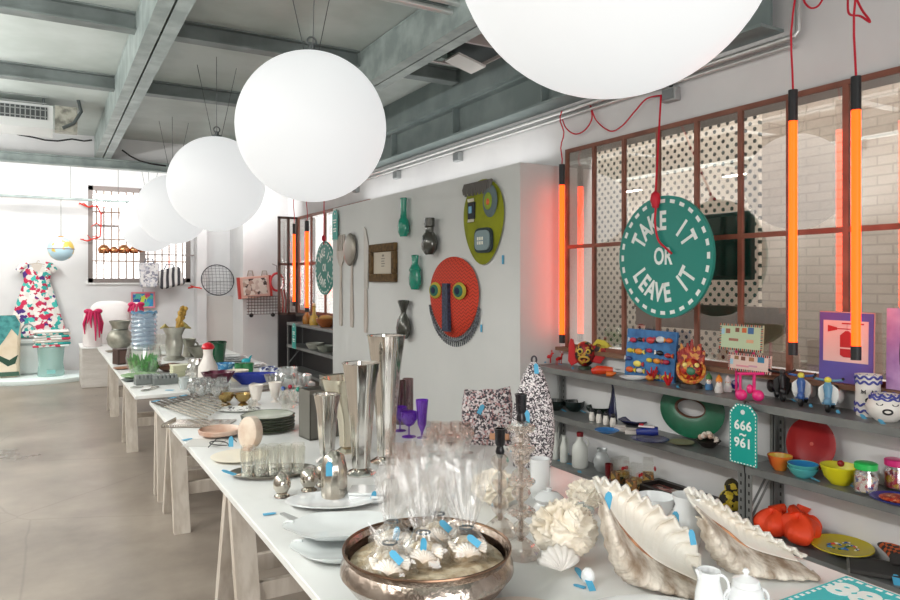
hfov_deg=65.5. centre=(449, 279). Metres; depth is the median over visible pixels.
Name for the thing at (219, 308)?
wall niche
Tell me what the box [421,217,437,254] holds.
vase
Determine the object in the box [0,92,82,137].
unit
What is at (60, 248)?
globe
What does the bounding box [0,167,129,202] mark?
rail
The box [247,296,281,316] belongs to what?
wire rack
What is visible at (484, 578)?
bowl
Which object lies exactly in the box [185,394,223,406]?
skewer
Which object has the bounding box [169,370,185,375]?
crate
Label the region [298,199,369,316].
window
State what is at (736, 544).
clam
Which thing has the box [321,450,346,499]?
shaker
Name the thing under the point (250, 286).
picture
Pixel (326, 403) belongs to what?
vase
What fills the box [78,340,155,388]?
plinth
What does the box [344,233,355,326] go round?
spoon
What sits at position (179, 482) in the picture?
trestle
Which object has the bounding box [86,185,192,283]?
window
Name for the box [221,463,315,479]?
oval tray
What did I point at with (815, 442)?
plate
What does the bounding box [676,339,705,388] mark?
head sculpture
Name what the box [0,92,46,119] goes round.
grille
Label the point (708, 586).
milk jug
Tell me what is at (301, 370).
metal shelf
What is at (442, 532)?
seashell
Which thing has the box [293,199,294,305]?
tube
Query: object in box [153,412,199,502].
trestle
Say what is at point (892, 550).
oven mitt
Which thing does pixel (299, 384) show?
bowl
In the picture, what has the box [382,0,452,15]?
conduit pipe
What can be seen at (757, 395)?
note
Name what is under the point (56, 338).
folded towel
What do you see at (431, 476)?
table
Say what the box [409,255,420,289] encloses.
vase
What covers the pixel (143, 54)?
ceiling beam
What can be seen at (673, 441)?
dish
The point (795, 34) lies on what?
conduit pipe
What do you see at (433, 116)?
beam
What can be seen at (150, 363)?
plant
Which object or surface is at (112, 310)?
table lamp
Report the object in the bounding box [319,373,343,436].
vase
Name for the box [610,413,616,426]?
bottle
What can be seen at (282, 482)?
shaker
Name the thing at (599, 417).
penguin
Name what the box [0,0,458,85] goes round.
ceiling beam
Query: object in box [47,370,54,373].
tub
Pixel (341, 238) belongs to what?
fork
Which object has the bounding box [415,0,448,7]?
ceiling
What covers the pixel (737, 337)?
card
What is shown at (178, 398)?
skewer
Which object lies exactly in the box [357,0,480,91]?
ceiling beam
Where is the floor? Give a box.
[0,367,318,599]
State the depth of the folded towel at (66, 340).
11.35 m
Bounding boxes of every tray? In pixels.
[161,417,236,427]
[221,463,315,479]
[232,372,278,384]
[631,435,668,442]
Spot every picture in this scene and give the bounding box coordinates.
[242,278,267,295]
[369,242,397,281]
[819,311,875,384]
[886,308,899,389]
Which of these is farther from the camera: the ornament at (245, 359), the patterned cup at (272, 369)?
the ornament at (245, 359)
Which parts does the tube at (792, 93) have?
cord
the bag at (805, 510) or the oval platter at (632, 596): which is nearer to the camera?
the oval platter at (632, 596)
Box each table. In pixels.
[97,342,314,399]
[149,389,899,599]
[634,303,785,353]
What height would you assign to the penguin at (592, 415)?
0.103 m
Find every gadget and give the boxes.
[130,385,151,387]
[140,387,155,391]
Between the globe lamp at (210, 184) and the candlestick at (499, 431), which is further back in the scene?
the globe lamp at (210, 184)
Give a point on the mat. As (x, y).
(194, 442)
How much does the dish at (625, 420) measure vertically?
0.035 m
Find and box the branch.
[79,202,108,241]
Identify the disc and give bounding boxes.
[229,416,262,450]
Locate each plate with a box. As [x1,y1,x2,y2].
[113,366,128,369]
[210,448,268,462]
[216,406,260,411]
[224,358,243,361]
[225,354,244,357]
[225,356,245,359]
[240,409,294,419]
[241,415,294,422]
[253,362,264,365]
[262,417,294,424]
[262,420,294,427]
[263,422,294,430]
[263,425,294,432]
[285,491,381,509]
[493,596,543,599]
[660,384,724,438]
[786,419,835,469]
[811,534,874,556]
[869,491,899,506]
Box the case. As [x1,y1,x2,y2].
[236,270,272,298]
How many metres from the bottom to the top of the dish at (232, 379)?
0.100 m
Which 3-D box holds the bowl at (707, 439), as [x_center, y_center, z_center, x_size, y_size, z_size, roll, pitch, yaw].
[1.738,1.071,4.716,0.169,0.105,0.169,0,0,15]
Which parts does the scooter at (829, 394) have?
trim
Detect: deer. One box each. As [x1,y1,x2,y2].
[544,350,553,362]
[556,351,563,364]
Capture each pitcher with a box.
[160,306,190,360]
[672,490,701,547]
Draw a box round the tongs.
[208,436,236,447]
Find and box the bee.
[719,478,737,511]
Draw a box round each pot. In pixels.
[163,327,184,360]
[723,568,769,599]
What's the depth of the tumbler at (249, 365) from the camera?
7.03 m
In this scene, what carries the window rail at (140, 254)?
attached to the window at (91, 280)
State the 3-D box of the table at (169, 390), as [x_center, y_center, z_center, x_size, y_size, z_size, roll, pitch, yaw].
[-3.056,0.948,8.033,1.500,0.036,4.730,0,0,-30]
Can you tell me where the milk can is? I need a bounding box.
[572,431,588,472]
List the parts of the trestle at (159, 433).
leg, leg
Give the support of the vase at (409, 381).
on the table at (431, 476)
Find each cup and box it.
[248,384,263,405]
[259,367,270,371]
[268,381,281,402]
[271,368,282,374]
[494,427,505,457]
[515,393,526,425]
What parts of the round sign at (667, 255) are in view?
hanging cord, loose cord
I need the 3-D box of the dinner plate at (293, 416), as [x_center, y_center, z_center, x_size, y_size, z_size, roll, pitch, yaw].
[-1.128,0.856,4.340,0.322,0.022,0.332,0,0,14]
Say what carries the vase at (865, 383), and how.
on the metal shelf at (847, 418)
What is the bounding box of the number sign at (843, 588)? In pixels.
[781,576,899,599]
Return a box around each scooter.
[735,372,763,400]
[767,368,796,401]
[787,371,816,406]
[813,376,844,412]
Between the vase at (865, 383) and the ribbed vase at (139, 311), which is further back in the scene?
the ribbed vase at (139, 311)
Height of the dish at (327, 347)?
0.100 m
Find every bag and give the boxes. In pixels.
[139,258,158,287]
[158,264,184,288]
[183,358,201,381]
[369,539,410,577]
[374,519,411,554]
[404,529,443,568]
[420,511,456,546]
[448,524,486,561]
[462,386,511,445]
[611,466,628,484]
[626,473,642,491]
[642,466,655,480]
[753,504,786,536]
[781,504,821,545]
[797,504,821,528]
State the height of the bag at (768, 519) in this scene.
0.184 m
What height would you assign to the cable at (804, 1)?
0.102 m
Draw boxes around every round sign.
[315,201,332,294]
[619,94,715,317]
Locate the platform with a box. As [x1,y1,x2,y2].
[0,370,78,385]
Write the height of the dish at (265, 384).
0.024 m
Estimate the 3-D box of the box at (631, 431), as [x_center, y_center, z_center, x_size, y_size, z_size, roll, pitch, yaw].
[1.322,1.103,5.114,0.087,0.040,0.062,0,0,14]
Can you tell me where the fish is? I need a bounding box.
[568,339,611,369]
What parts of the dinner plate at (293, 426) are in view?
plate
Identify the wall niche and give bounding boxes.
[207,296,232,350]
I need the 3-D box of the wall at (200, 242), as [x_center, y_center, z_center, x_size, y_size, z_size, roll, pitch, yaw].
[-4.791,-0.275,13.428,0.170,3.850,0.350,0,0,-30]
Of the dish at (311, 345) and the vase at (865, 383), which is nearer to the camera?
the vase at (865, 383)
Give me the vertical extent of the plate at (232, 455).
0.016 m
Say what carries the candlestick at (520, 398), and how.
on the table at (431, 476)
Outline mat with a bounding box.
[181,438,226,446]
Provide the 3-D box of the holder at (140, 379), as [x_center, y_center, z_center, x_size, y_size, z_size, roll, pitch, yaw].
[-2.709,0.886,6.260,0.200,0.085,0.100,0,0,-36]
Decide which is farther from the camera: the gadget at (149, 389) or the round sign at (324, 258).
the round sign at (324, 258)
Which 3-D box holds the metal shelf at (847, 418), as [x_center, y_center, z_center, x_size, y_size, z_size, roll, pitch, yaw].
[2.470,1.194,3.377,0.314,0.912,2.180,0,0,-30]
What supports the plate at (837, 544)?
on the metal shelf at (847, 418)
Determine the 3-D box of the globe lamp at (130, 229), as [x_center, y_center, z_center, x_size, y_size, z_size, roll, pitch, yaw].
[-5.126,-1.336,11.936,0.949,1.706,0.949,0,0,23]
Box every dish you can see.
[228,369,248,381]
[250,382,268,386]
[306,342,323,348]
[316,344,332,351]
[595,427,619,433]
[618,417,646,425]
[619,375,653,380]
[668,439,694,444]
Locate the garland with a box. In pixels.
[269,264,286,311]
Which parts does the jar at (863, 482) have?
lid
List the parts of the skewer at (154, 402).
handle, rod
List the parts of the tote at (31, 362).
bag handle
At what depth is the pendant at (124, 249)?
12.44 m
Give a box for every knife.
[263,512,296,519]
[364,227,368,332]
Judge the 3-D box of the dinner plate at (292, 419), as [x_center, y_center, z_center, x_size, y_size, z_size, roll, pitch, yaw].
[-1.128,0.872,4.340,0.322,0.022,0.332,0,0,26]
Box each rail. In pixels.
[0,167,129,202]
[140,254,193,255]
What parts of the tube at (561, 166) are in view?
cord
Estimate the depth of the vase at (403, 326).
7.80 m
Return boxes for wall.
[0,133,182,163]
[0,162,229,370]
[194,230,206,342]
[288,0,899,560]
[762,82,899,379]
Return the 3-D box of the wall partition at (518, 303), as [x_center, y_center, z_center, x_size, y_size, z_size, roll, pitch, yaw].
[-0.344,0.315,8.156,0.440,2.670,4.570,0,0,-30]
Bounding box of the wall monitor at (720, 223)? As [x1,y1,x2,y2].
[704,210,754,279]
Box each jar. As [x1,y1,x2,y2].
[532,487,563,513]
[854,460,877,492]
[884,457,899,488]
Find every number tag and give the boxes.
[292,323,295,348]
[332,210,337,239]
[730,401,756,467]
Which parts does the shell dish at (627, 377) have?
dish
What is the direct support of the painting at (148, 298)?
attached to the wall at (27, 226)
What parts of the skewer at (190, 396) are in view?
rod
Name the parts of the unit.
casing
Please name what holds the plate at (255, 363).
on the plate
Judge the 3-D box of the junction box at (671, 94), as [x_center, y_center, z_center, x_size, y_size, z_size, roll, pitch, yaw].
[1.617,-1.369,5.131,0.068,0.125,0.130,0,0,-30]
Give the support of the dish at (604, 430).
on the metal shelf at (719, 455)
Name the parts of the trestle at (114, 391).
leg, leg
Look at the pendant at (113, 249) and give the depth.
12.38 m
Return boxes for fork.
[337,234,344,325]
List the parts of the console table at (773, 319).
leg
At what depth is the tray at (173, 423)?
4.51 m
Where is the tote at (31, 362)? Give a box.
[19,323,42,374]
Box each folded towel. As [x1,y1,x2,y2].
[32,329,68,333]
[32,344,68,347]
[33,335,68,337]
[33,339,68,342]
[34,332,70,335]
[34,336,70,340]
[34,342,70,344]
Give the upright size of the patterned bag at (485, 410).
0.322 m
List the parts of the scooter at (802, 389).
trim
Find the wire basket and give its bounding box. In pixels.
[201,264,233,295]
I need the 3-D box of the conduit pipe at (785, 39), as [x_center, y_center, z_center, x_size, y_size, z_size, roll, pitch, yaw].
[-0.228,-1.480,8.275,0.040,0.040,9.240,0,0,-30]
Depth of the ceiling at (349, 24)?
6.74 m
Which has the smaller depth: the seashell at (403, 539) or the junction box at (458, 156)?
the seashell at (403, 539)
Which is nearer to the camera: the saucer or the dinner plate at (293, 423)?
the dinner plate at (293, 423)
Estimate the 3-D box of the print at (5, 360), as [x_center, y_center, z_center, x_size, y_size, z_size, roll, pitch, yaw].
[-7.090,1.285,11.216,0.290,0.200,0.008,0,0,-30]
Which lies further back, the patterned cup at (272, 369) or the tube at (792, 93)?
the patterned cup at (272, 369)
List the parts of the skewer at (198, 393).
rod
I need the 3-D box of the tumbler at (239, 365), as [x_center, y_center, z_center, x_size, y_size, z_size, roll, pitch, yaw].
[-2.123,0.884,7.076,0.120,0.090,0.120,0,0,-30]
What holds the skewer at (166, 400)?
on the table at (431, 476)
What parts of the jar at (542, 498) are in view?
lid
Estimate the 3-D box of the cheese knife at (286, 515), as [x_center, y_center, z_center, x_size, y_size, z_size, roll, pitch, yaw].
[-0.645,0.926,2.739,0.205,0.006,0.063,0,0,30]
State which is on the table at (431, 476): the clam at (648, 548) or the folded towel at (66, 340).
the clam at (648, 548)
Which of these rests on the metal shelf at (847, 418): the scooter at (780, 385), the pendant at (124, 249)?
the scooter at (780, 385)
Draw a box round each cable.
[19,135,91,141]
[122,149,165,166]
[562,95,659,134]
[803,0,822,8]
[847,0,870,22]
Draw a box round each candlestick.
[486,427,516,537]
[506,393,539,559]
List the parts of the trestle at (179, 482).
leg, leg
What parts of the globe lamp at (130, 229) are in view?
globe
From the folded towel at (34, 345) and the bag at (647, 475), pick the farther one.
the folded towel at (34, 345)
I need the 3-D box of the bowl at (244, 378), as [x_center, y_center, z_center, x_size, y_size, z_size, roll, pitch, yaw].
[-1.744,0.881,6.260,0.420,0.095,0.210,0,0,-9]
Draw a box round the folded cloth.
[846,557,899,585]
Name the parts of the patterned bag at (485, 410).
leather trim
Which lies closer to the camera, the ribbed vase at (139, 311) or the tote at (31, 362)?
the ribbed vase at (139, 311)
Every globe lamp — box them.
[119,172,169,251]
[135,122,203,243]
[166,57,264,230]
[234,0,385,201]
[465,0,761,98]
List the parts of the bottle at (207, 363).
red lid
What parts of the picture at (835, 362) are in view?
pale panel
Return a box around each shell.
[471,468,518,505]
[529,498,598,578]
[566,478,601,510]
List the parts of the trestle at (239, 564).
leg, leg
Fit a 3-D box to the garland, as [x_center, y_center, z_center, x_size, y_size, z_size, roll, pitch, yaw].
[-3.224,0.200,13.094,0.389,1.017,0.338,0,0,-30]
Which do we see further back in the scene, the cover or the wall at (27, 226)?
the wall at (27, 226)
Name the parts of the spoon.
handle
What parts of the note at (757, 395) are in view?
post, post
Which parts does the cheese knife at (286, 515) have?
blade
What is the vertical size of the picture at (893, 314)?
0.436 m
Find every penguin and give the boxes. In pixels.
[589,408,595,420]
[596,410,602,422]
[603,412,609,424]
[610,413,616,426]
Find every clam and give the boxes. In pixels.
[592,476,701,599]
[683,486,820,581]
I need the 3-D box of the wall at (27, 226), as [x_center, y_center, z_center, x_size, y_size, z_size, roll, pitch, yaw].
[-6.699,-0.275,12.703,7.500,3.850,0.300,0,0,-30]
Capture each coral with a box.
[646,366,657,380]
[663,372,678,385]
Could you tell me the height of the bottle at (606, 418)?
0.103 m
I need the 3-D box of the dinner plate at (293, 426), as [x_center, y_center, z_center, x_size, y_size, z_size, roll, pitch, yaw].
[-1.128,0.918,4.340,0.332,0.022,0.322,0,0,-30]
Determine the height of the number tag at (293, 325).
0.437 m
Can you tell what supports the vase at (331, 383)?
on the table at (431, 476)
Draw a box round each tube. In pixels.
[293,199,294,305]
[305,202,308,311]
[559,111,564,342]
[788,0,797,354]
[850,0,861,360]
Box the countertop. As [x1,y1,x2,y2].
[634,303,785,313]
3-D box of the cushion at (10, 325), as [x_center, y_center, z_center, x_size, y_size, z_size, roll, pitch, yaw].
[-7.115,1.065,11.269,0.360,1.000,0.126,0,0,-30]
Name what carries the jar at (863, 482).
on the metal shelf at (847, 418)
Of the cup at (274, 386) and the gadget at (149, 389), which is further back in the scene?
the gadget at (149, 389)
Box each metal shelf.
[287,322,332,381]
[540,363,775,524]
[745,398,899,593]
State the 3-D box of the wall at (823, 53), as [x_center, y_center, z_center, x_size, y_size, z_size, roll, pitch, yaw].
[0.844,-0.275,6.838,0.300,3.850,17.400,0,0,-30]
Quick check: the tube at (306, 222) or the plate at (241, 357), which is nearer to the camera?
the plate at (241, 357)
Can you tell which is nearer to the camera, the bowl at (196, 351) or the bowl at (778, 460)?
the bowl at (778, 460)
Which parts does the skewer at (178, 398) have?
rod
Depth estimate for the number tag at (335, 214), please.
9.84 m
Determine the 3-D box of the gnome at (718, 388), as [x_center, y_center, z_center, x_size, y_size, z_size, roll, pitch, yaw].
[1.757,0.674,4.572,0.059,0.124,0.058,0,0,20]
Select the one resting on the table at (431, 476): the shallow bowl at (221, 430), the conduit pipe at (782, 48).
the shallow bowl at (221, 430)
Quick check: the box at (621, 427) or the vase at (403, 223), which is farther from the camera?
the vase at (403, 223)
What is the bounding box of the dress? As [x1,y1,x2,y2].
[13,260,64,337]
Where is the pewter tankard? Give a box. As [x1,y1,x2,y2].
[182,338,198,357]
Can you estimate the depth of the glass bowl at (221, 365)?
7.09 m
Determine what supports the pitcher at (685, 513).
on the table at (431, 476)
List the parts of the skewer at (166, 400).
rod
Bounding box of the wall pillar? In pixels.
[230,185,287,366]
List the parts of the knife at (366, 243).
handle, blade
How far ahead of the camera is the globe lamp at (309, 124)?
4.14 m
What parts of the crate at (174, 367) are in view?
lid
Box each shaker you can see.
[273,473,290,498]
[300,467,317,492]
[316,463,321,487]
[321,450,346,499]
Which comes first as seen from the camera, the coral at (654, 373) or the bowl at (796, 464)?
the bowl at (796, 464)
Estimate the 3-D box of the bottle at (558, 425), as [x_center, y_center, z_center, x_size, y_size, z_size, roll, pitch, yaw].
[1.002,1.417,6.213,0.071,0.233,0.150,0,0,-30]
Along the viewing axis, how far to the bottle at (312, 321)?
11.41 m
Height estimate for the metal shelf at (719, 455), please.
0.912 m
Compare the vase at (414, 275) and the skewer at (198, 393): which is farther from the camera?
the vase at (414, 275)
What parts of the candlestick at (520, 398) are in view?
stem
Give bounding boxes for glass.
[605,463,612,478]
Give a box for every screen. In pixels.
[278,216,297,370]
[597,114,761,360]
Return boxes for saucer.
[121,378,133,381]
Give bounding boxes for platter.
[282,511,398,540]
[289,538,344,563]
[598,594,686,599]
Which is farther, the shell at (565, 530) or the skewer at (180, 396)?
the skewer at (180, 396)
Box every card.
[719,323,764,392]
[728,352,771,374]
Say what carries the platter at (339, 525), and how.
on the platter at (330, 552)
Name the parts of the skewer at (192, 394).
rod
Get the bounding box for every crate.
[169,363,187,370]
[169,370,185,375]
[178,375,184,380]
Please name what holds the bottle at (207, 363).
on the table at (169, 390)
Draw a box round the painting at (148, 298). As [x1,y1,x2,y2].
[131,292,154,307]
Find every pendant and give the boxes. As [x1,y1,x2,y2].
[98,244,109,253]
[110,246,117,252]
[118,245,129,253]
[130,247,138,252]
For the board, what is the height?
0.365 m
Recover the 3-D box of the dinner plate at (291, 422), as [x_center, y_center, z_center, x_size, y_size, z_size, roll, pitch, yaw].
[-1.128,0.887,4.340,0.322,0.022,0.332,0,0,37]
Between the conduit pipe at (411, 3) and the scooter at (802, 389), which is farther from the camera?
the conduit pipe at (411, 3)
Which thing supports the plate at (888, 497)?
on the metal shelf at (847, 418)
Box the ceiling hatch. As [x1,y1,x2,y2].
[432,34,500,73]
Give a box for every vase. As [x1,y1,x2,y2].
[106,320,132,348]
[130,310,157,350]
[299,386,323,440]
[313,391,340,463]
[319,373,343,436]
[320,374,351,454]
[342,360,380,477]
[367,333,404,465]
[396,300,410,338]
[396,380,405,424]
[398,197,408,236]
[403,378,412,421]
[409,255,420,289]
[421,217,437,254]
[853,373,882,418]
[865,391,899,423]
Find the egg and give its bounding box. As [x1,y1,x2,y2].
[573,567,595,590]
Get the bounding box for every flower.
[175,306,187,327]
[506,423,535,433]
[506,443,535,454]
[506,475,535,487]
[506,504,535,517]
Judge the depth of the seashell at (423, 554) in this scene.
1.98 m
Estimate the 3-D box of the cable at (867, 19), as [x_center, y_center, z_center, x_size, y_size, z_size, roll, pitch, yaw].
[2.206,-1.466,3.779,0.012,0.197,0.131,0,0,-30]
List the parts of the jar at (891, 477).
lid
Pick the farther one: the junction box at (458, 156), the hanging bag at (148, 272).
the hanging bag at (148, 272)
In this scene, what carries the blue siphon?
on the metal shelf at (719, 455)
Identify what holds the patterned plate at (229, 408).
on the table at (431, 476)
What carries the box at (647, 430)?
on the tray at (642, 438)
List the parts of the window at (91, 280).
sill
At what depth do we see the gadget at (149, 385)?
6.04 m
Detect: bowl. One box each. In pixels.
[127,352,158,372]
[158,363,182,371]
[187,345,202,357]
[198,424,238,438]
[201,370,234,387]
[216,362,235,369]
[217,392,234,405]
[234,392,250,405]
[264,373,285,386]
[278,366,296,378]
[291,373,310,386]
[316,315,332,326]
[340,516,513,599]
[344,233,355,265]
[551,398,566,411]
[563,399,585,412]
[586,404,607,415]
[639,490,673,515]
[695,431,720,447]
[767,452,792,470]
[787,460,818,470]
[787,465,819,481]
[820,460,861,486]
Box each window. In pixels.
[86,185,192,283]
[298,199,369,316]
[565,66,899,387]
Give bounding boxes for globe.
[47,236,74,260]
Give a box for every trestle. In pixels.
[107,364,216,416]
[122,384,264,452]
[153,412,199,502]
[162,428,219,534]
[215,494,303,599]
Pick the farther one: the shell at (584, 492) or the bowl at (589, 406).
the bowl at (589, 406)
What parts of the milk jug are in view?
spout, handle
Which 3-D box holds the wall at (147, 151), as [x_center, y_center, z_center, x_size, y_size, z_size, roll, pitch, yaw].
[-5.716,-1.985,10.701,7.200,0.430,0.250,0,0,-30]
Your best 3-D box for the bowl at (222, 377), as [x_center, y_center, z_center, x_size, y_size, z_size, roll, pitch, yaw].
[-2.011,0.864,6.087,0.284,0.130,0.290,0,0,-30]
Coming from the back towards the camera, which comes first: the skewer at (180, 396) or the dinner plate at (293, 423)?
the skewer at (180, 396)
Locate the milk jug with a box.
[694,565,729,599]
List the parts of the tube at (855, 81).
cord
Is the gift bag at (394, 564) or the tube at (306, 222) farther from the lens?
the tube at (306, 222)
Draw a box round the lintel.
[0,150,168,172]
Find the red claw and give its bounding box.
[591,366,615,376]
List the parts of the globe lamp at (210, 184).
globe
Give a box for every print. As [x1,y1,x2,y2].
[0,315,19,344]
[0,355,17,365]
[0,371,19,376]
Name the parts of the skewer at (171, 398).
rod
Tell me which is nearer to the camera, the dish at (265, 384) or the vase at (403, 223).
the dish at (265, 384)
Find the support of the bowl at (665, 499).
on the table at (431, 476)
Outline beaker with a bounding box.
[530,456,549,498]
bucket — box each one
[208,341,226,362]
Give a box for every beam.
[94,0,195,158]
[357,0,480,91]
[374,0,783,169]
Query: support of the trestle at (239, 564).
on the floor
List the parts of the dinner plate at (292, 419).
plate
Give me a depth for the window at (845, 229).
4.64 m
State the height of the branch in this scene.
0.699 m
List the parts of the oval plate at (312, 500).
handle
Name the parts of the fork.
handle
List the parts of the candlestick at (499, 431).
stem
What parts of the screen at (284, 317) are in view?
panel, frame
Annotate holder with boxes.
[134,373,157,385]
[152,373,177,384]
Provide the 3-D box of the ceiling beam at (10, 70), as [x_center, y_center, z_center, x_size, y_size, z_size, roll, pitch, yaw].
[-3.844,-2.125,7.457,7.200,0.150,0.140,0,0,-30]
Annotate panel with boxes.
[0,177,80,200]
[296,316,332,373]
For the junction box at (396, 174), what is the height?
0.125 m
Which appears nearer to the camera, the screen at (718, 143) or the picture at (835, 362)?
the picture at (835, 362)
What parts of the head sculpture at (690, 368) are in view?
crown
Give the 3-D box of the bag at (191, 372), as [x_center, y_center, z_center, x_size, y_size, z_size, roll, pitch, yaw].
[-2.365,0.825,6.447,0.193,0.207,0.116,0,0,-30]
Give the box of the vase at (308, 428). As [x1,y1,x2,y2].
[299,386,323,440]
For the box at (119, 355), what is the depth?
7.69 m
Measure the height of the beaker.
0.165 m
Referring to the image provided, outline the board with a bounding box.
[624,328,678,382]
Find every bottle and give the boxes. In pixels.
[198,342,217,382]
[302,312,309,323]
[309,303,317,324]
[552,433,559,460]
[557,425,561,445]
[560,435,571,464]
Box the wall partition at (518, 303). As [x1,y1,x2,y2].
[333,162,559,450]
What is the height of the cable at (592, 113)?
0.290 m
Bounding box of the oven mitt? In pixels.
[877,542,899,565]
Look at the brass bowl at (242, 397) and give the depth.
5.18 m
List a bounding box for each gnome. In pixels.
[705,373,712,389]
[714,375,723,392]
[724,375,731,391]
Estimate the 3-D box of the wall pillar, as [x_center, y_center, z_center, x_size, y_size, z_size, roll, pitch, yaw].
[-3.732,-0.275,13.624,0.840,3.850,1.070,0,0,-30]
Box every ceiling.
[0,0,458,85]
[0,0,481,144]
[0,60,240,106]
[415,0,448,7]
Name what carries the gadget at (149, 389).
on the table at (169, 390)
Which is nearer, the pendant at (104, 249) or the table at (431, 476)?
the table at (431, 476)
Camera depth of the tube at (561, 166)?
6.06 m
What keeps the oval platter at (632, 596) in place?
on the table at (431, 476)
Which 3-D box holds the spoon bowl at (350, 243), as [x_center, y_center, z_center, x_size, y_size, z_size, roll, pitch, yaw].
[-1.337,-0.407,9.352,0.100,0.440,0.380,0,0,-30]
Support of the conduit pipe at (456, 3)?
attached to the ceiling beam at (424, 36)
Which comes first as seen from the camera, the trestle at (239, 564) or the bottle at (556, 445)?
the trestle at (239, 564)
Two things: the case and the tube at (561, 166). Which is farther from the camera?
the case
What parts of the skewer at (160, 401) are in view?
rod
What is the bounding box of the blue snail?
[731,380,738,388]
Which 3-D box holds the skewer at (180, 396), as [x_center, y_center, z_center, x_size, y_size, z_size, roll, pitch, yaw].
[-1.850,0.904,5.206,0.073,0.014,0.787,0,-1,-40]
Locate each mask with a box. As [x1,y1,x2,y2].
[429,257,481,346]
[462,178,503,264]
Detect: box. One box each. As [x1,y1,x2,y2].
[112,348,131,364]
[348,485,387,502]
[393,170,400,179]
[453,152,462,161]
[614,424,625,431]
[625,427,636,434]
[662,85,679,103]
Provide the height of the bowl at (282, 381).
0.100 m
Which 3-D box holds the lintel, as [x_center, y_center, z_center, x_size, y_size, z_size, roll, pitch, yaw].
[-5.619,-1.780,10.532,7.200,0.140,0.140,0,0,-30]
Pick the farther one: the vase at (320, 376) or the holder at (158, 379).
the holder at (158, 379)
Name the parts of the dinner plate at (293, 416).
plate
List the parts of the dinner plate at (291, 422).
plate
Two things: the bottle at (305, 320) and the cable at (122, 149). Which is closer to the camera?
the cable at (122, 149)
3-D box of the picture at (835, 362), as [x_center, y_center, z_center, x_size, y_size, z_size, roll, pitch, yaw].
[2.252,0.387,3.983,0.025,0.409,0.316,0,0,-30]
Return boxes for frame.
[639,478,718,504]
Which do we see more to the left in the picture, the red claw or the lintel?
the lintel
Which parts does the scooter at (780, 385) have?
trim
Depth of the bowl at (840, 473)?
3.82 m
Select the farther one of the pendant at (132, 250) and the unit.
the pendant at (132, 250)
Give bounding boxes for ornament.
[241,355,251,361]
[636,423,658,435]
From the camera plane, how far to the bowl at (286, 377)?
6.63 m
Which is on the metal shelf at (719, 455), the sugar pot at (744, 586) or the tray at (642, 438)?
the tray at (642, 438)
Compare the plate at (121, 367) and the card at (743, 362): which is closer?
the card at (743, 362)
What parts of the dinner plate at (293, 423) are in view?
plate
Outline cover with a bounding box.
[511,355,554,467]
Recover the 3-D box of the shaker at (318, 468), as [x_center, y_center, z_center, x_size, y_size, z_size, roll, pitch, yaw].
[-0.573,0.878,3.160,0.072,0.102,0.072,0,0,0]
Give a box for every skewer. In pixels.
[151,400,204,419]
[157,400,207,417]
[162,399,210,415]
[168,397,213,412]
[174,396,217,410]
[179,395,220,408]
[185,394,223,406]
[190,393,226,404]
[196,392,229,402]
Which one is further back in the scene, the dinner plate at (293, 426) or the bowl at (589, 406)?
the bowl at (589, 406)
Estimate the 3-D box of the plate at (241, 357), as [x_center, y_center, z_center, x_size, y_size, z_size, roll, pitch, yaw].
[-2.503,0.897,8.037,0.320,0.020,0.320,0,0,-30]
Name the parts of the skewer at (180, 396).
rod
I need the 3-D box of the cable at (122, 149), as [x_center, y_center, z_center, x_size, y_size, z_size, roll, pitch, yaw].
[-4.771,-1.900,10.917,0.640,0.215,0.024,0,0,-30]
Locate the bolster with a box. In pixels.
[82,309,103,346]
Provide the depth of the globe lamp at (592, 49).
1.89 m
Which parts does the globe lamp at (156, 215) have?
globe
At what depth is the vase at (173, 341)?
8.07 m
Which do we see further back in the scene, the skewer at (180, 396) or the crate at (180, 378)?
the crate at (180, 378)
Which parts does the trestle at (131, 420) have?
leg, leg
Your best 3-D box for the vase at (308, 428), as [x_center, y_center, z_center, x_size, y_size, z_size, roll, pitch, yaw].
[-0.793,0.784,4.145,0.158,0.289,0.154,0,0,-37]
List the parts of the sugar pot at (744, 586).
handle, lid, handle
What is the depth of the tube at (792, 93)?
4.04 m
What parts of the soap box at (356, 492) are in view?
lid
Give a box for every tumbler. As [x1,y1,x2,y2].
[234,362,245,368]
[243,362,253,371]
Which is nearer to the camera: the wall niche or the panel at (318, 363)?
the panel at (318, 363)
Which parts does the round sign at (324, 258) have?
hanging cord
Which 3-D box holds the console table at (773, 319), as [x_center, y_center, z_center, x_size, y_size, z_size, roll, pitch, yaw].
[1.958,0.920,5.328,0.100,1.460,1.430,0,0,-30]
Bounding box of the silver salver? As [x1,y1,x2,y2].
[431,434,461,441]
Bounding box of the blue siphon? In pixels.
[608,385,616,417]
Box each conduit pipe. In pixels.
[365,43,793,180]
[370,35,789,175]
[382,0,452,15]
[429,0,459,6]
[789,0,800,39]
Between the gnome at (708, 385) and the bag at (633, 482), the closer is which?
the gnome at (708, 385)
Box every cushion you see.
[0,315,20,377]
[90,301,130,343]
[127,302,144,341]
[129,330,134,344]

